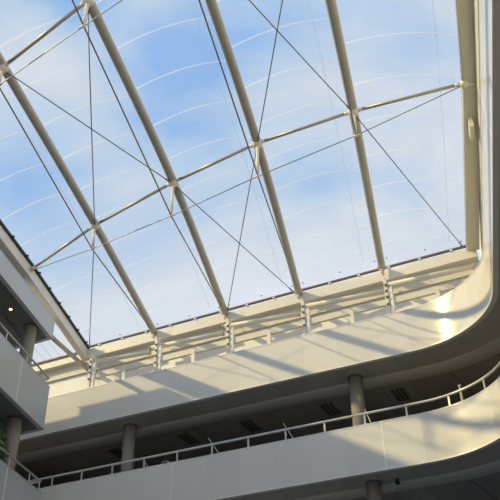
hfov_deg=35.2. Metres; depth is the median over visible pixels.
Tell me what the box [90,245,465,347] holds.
rail
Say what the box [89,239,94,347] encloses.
cable
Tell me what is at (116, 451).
ceiling vent
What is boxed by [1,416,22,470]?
column
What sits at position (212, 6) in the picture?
roof beam
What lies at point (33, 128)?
cushion
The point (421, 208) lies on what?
cushion
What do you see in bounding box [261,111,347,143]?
purlin
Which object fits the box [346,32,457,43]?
seam
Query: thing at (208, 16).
cushion
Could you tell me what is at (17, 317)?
ceiling
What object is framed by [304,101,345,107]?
cushion
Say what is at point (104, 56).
cushion
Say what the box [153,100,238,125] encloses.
cushion
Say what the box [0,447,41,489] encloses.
handrail
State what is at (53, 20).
cushion
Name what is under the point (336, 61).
cushion
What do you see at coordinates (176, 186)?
cable
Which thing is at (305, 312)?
post
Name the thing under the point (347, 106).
cable
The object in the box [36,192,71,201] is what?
cushion
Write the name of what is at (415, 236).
cushion
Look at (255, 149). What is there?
cable
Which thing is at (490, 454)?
ceiling
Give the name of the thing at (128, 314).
cushion
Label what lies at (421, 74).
cushion
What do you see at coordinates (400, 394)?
ceiling vent
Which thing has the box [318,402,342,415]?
ceiling vent
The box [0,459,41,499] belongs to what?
parapet
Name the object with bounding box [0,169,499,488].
ceiling
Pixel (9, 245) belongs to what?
beam
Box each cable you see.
[0,0,121,84]
[6,71,169,182]
[34,86,460,269]
[87,9,95,224]
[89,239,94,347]
[175,186,293,291]
[227,149,255,311]
[249,0,349,109]
[257,0,282,141]
[356,116,463,247]
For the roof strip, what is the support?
attached to the beam at (9, 245)
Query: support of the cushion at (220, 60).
attached to the roof beam at (212, 6)
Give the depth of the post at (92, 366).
32.55 m
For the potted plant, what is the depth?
26.12 m
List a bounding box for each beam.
[0,52,156,337]
[0,219,89,358]
[72,0,228,318]
[198,0,302,299]
[325,0,385,275]
[455,0,479,250]
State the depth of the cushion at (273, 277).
30.46 m
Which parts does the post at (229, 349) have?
plate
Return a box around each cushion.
[0,128,34,139]
[0,162,54,180]
[3,20,54,45]
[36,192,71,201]
[62,132,160,172]
[72,95,128,111]
[79,56,109,63]
[91,314,137,325]
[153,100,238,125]
[160,296,214,306]
[166,60,224,74]
[178,16,210,23]
[207,136,250,142]
[234,277,290,286]
[245,77,266,87]
[268,18,328,31]
[274,61,337,74]
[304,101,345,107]
[316,254,375,262]
[336,228,370,230]
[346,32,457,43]
[396,236,464,241]
[421,74,450,76]
[421,208,464,211]
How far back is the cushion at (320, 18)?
21.13 m
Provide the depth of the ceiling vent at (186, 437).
32.04 m
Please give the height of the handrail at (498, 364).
0.423 m
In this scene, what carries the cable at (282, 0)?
attached to the roof beam at (212, 6)
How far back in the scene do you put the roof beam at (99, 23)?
23.64 m
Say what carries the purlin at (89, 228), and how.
attached to the roof beam at (12, 82)
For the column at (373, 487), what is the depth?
25.23 m
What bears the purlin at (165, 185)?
attached to the roof beam at (99, 23)
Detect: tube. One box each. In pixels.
[85,350,150,365]
[149,330,224,350]
[222,311,300,329]
[304,289,384,308]
[386,263,474,287]
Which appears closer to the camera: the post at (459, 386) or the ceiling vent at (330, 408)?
the post at (459, 386)
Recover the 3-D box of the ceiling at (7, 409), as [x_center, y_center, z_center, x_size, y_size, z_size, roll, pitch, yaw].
[-11.121,-3.139,14.969,0.964,0.280,34.268,-7,-36,8]
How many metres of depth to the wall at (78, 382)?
30.93 m
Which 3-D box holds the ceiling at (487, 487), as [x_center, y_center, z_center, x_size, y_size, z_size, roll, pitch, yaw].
[4.348,2.634,18.815,22.791,0.330,54.576,11,-37,-17]
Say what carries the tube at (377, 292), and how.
attached to the post at (305, 312)
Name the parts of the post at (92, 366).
plate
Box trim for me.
[293,460,499,499]
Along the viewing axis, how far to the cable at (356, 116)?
25.23 m
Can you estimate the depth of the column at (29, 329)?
29.28 m
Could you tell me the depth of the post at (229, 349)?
30.28 m
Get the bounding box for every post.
[87,354,97,387]
[153,337,162,371]
[226,318,233,353]
[300,298,310,334]
[382,277,395,313]
[458,385,463,400]
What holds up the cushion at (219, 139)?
attached to the roof beam at (212, 6)
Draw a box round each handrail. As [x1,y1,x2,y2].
[0,322,49,382]
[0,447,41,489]
[29,361,499,485]
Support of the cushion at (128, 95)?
attached to the roof beam at (99, 23)
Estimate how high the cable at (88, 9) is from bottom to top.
0.310 m
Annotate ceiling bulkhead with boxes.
[16,336,499,464]
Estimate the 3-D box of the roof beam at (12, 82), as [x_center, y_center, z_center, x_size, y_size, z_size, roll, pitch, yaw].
[-6.117,-2.647,24.396,0.367,1.656,21.564,-8,-36,9]
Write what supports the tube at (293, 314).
attached to the post at (229, 349)
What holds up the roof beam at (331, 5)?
on the post at (384, 280)
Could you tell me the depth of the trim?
25.51 m
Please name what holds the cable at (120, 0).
attached to the roof beam at (212, 6)
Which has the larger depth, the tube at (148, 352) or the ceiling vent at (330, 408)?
the tube at (148, 352)
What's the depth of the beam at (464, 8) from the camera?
23.07 m
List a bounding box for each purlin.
[4,2,83,66]
[32,227,90,269]
[97,183,168,224]
[175,143,252,181]
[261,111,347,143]
[358,82,459,111]
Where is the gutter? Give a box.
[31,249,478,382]
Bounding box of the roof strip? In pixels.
[16,324,76,365]
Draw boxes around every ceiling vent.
[105,447,121,458]
[175,432,200,444]
[238,419,262,431]
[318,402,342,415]
[389,387,411,401]
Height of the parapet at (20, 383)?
1.682 m
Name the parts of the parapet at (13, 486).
panel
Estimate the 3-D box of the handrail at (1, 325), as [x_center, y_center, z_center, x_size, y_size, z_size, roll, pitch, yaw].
[-10.550,-4.307,16.295,2.861,0.376,34.908,-4,-35,4]
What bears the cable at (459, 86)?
attached to the roof beam at (99, 23)
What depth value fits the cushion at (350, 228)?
27.93 m
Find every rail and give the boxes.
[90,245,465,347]
[94,279,465,379]
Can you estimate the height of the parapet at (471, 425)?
1.615 m
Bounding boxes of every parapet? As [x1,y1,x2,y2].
[0,0,499,441]
[0,249,54,348]
[0,332,49,437]
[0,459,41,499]
[39,376,499,499]
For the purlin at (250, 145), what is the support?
attached to the roof beam at (212, 6)
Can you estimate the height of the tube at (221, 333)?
0.230 m
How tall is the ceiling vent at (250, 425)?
0.041 m
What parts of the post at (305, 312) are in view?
plate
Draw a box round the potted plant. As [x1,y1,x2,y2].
[0,429,9,461]
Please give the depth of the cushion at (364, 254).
29.22 m
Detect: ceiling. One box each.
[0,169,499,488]
[0,280,46,340]
[0,312,21,343]
[0,393,36,431]
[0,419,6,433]
[226,441,499,499]
[351,472,499,499]
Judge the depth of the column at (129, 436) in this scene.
30.37 m
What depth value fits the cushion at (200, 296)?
31.58 m
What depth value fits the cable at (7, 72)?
23.37 m
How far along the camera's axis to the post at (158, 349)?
31.45 m
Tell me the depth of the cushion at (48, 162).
25.71 m
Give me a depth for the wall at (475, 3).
22.23 m
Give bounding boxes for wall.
[47,276,468,396]
[473,0,482,256]
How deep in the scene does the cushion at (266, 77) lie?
22.66 m
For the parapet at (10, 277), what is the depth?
28.76 m
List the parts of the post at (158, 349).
plate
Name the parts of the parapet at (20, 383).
panel, panel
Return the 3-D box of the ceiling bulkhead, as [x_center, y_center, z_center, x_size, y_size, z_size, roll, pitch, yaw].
[1.720,-1.181,19.890,18.286,0.380,48.156,11,-37,-17]
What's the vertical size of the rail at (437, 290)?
0.695 m
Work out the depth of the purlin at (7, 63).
20.87 m
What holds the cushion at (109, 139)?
attached to the roof beam at (12, 82)
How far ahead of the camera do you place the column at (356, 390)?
27.18 m
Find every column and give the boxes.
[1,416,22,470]
[19,323,37,365]
[121,423,136,471]
[348,374,366,425]
[365,480,381,499]
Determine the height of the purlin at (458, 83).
0.244 m
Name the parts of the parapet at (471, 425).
panel, panel, panel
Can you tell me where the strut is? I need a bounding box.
[52,336,88,373]
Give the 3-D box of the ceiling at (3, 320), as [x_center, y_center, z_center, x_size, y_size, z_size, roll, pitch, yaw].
[-14.975,-5.265,18.205,6.744,0.340,35.874,-7,-36,8]
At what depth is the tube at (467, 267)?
27.97 m
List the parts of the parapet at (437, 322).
panel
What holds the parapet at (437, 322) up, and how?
on the floor
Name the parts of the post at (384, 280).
plate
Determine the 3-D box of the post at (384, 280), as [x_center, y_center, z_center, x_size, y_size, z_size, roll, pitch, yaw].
[5.048,2.109,28.049,0.300,2.550,0.590,-16,-38,20]
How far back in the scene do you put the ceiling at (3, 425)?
28.10 m

